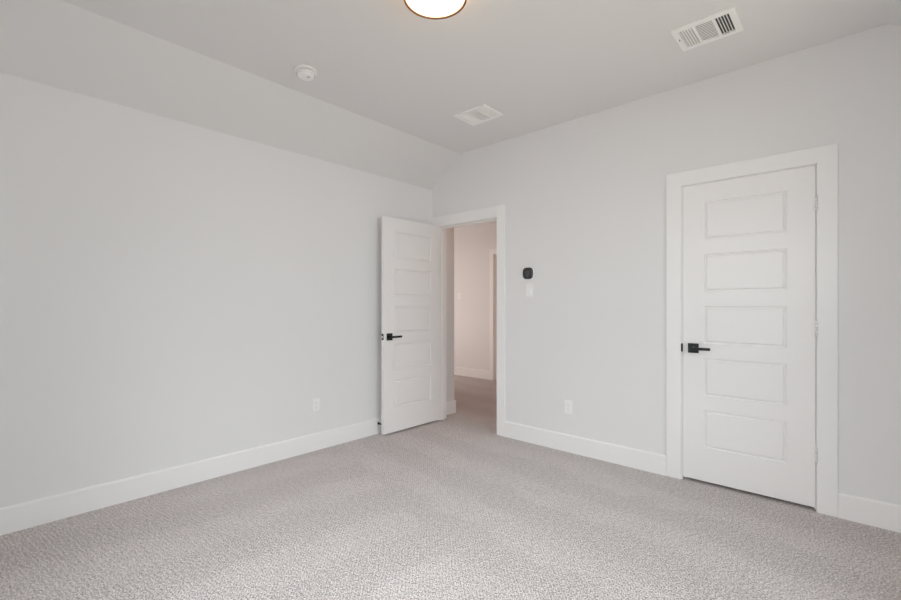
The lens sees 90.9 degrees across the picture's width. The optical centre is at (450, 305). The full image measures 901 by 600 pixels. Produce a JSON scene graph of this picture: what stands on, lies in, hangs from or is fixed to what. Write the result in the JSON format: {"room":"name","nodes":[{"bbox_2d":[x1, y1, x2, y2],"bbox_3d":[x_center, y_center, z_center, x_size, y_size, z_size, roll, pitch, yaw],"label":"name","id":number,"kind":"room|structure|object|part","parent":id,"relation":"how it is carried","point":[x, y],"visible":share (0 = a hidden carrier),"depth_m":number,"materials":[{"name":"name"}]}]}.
{"room":"empty bedroom","nodes":[
{"label":"empty bedroom","id":0,"kind":"room"},
{"bbox_2d":[0,72,431,507],"bbox_3d":[-1.535,-0.218,3.389,0.115,2.877,4.080,0,0,42],"label":"wall","id":1,"kind":"structure","parent":0,"point":[173,293],"depth_m":2.91,"materials":[{"name":"white paint"}]},
{"bbox_2d":[0,417,381,535],"bbox_3d":[-1.492,1.149,3.339,0.016,0.143,3.834,0,0,42],"label":"baseboard","id":2,"kind":"structure","parent":1,"relation":"attached to","point":[24,515],"depth_m":2.90,"materials":[{"name":"white paint"}]},
{"bbox_2d":[312,398,319,412],"bbox_3d":[-1.134,0.841,3.738,0.008,0.115,0.070,0,0,42],"label":"wall outlet","id":3,"kind":"object","parent":1,"relation":"attached to","point":[315,402],"visible":1,"depth_m":3.73,"materials":[{"name":"white plastic"}]},
{"bbox_2d":[446,228,453,401],"bbox_3d":[-1.295,-0.159,6.091,3.400,2.757,0.238,0,0,42],"label":"wall","id":4,"kind":"structure","parent":0,"point":[450,231],"depth_m":4.97,"materials":[{"name":"white paint"}]},
{"bbox_2d":[446,400,455,414],"bbox_3d":[-1.271,1.149,6.093,3.400,0.143,0.234,0,0,42],"label":"baseboard","id":5,"kind":"structure","parent":4,"relation":"attached to","point":[451,405],"depth_m":4.97,"materials":[{"name":"white paint"}]},
{"bbox_2d":[0,375,900,599],"bbox_3d":[-0.083,1.280,4.511,7.520,0.120,7.695,0,0,42],"label":"floor","id":6,"kind":"structure","parent":0,"point":[452,507],"depth_m":2.33,"materials":[{"name":"carpet"}]},
{"bbox_2d":[0,0,900,189],"bbox_3d":[-0.090,-1.448,1.994,4.130,0.417,3.965,0,0,42],"label":"ceiling","id":7,"kind":"structure","parent":0,"point":[390,83],"depth_m":2.67,"materials":[{"name":"white paint"}]},
{"bbox_2d":[294,64,316,80],"bbox_3d":[-0.946,-1.511,2.896,0.140,0.052,0.140,0,0,42],"label":"smoke detector","id":8,"kind":"object","parent":7,"relation":"attached to","point":[304,72],"visible":1,"depth_m":2.86,"materials":[{"name":"white plastic"}]},
{"bbox_2d":[404,0,466,19],"bbox_3d":[-0.073,-1.490,2.095,0.301,0.094,0.301,0,0,42],"label":"light","id":9,"kind":"object","parent":7,"relation":"attached to","point":[428,9],"visible":1,"depth_m":2.16,"materials":[{"name":"white glass"}]},
{"bbox_2d":[454,104,502,125],"bbox_3d":[0.225,-1.528,3.575,0.306,0.017,0.250,0,0,42],"label":"ceiling vent","id":10,"kind":"object","parent":7,"relation":"in","point":[482,113],"visible":1,"depth_m":3.57,"materials":[{"name":"white metal"}]},
{"bbox_2d":[671,6,743,51],"bbox_3d":[1.430,-1.528,2.471,0.306,0.017,0.250,0,0,42],"label":"ceiling vent","id":11,"kind":"object","parent":7,"relation":"in","point":[727,22],"visible":1,"depth_m":2.46,"materials":[{"name":"white metal"}]},
{"bbox_2d":[454,221,496,370],"bbox_3d":[0.944,-0.159,7.099,5.350,2.757,0.115,0,0,42],"label":"wall","id":12,"kind":"structure","parent":0,"point":[473,243],"depth_m":7.54,"materials":[{"name":"white paint"}]},
{"bbox_2d":[454,366,488,379],"bbox_3d":[-0.210,1.149,8.063,2.314,0.143,0.016,0,0,42],"label":"baseboard","id":13,"kind":"structure","parent":12,"relation":"attached to","point":[476,373],"depth_m":7.54,"materials":[{"name":"white paint"}]},
{"bbox_2d":[489,249,496,379],"bbox_3d":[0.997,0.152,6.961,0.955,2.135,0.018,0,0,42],"label":"trim","id":14,"kind":"structure","parent":12,"relation":"attached to","point":[492,252],"depth_m":7.25,"materials":[{"name":"white paint"}]},
{"bbox_2d":[432,24,900,504],"bbox_3d":[1.284,-0.218,3.501,3.900,2.877,0.115,0,0,42],"label":"wall","id":15,"kind":"structure","parent":0,"point":[584,198],"depth_m":3.24,"materials":[{"name":"white paint"}]},
{"bbox_2d":[382,216,439,434],"bbox_3d":[-0.381,0.185,4.397,0.147,2.030,0.767,0,0,42],"label":"door","id":16,"kind":"structure","parent":15,"relation":"in","point":[410,249],"depth_m":4.36,"materials":[{"name":"white paint"}]},
{"bbox_3d":[-0.571,0.295,4.155,0.009,0.066,0.066,0,0,42],"label":"handle","id":17,"kind":"part","parent":16,"relation":"part of","materials":[{"name":"black metal"}]},
{"bbox_2d":[431,204,504,435],"bbox_3d":[0.153,0.141,4.444,0.954,2.158,0.016,0,0,42],"label":"trim","id":18,"kind":"structure","parent":15,"relation":"attached to","point":[495,211],"depth_m":4.15,"materials":[{"name":"white paint"}]},
{"bbox_2d":[439,217,496,419],"bbox_3d":[0.198,0.186,4.491,0.800,2.068,0.115,0,0,42],"label":"trim","id":19,"kind":"structure","parent":15,"relation":"attached to","point":[442,228],"depth_m":4.73,"materials":[{"name":"white paint"}]},
{"bbox_2d":[523,267,533,278],"bbox_3d":[0.691,-0.285,3.945,0.106,0.106,0.029,0,0,42],"label":"thermostat","id":20,"kind":"object","parent":15,"relation":"attached to","point":[528,273],"visible":1,"depth_m":3.93,"materials":[{"name":"black plastic"}]},
{"bbox_2d":[526,284,532,296],"bbox_3d":[0.701,-0.132,3.947,0.070,0.115,0.011,0,0,42],"label":"light switch","id":21,"kind":"object","parent":15,"relation":"attached to","point":[529,287],"visible":1,"depth_m":3.94,"materials":[{"name":"white plastic"}]},
{"bbox_2d":[565,400,571,414],"bbox_3d":[0.982,0.848,3.693,0.070,0.115,0.008,0,0,42],"label":"wall outlet","id":22,"kind":"object","parent":15,"relation":"attached to","point":[568,404],"visible":1,"depth_m":3.69,"materials":[{"name":"white plastic"}]},
{"bbox_2d":[504,421,665,475],"bbox_3d":[1.026,1.149,3.648,1.409,0.143,0.016,0,0,42],"label":"baseboard","id":23,"kind":"structure","parent":15,"relation":"attached to","point":[647,461],"depth_m":3.55,"materials":[{"name":"white paint"}]},
{"bbox_2d":[683,165,817,507],"bbox_3d":[1.893,0.184,2.856,0.731,2.029,0.091,0,0,42],"label":"door","id":24,"kind":"structure","parent":15,"relation":"in","point":[750,324],"depth_m":2.84,"materials":[{"name":"white paint"}]},
{"bbox_3d":[1.677,0.295,3.062,0.066,0.066,0.009,0,0,42],"label":"handle","id":25,"kind":"part","parent":24,"relation":"part of","materials":[{"name":"black metal"}]},
{"bbox_3d":[1.695,0.295,3.007,0.124,0.022,0.047,0,0,42],"label":"lever","id":26,"kind":"part","parent":24,"relation":"part of","materials":[{"name":"black metal"}]},
{"bbox_2d":[666,143,837,517],"bbox_3d":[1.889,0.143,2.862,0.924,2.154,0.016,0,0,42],"label":"trim","id":27,"kind":"structure","parent":15,"relation":"attached to","point":[825,157],"depth_m":2.60,"materials":[{"name":"white paint"}]},
{"bbox_2d":[838,492,900,532],"bbox_3d":[2.450,1.149,2.350,0.594,0.143,0.016,0,0,42],"label":"baseboard","id":28,"kind":"structure","parent":15,"relation":"attached to","point":[884,515],"depth_m":2.46,"materials":[{"name":"white paint"}]}
]}

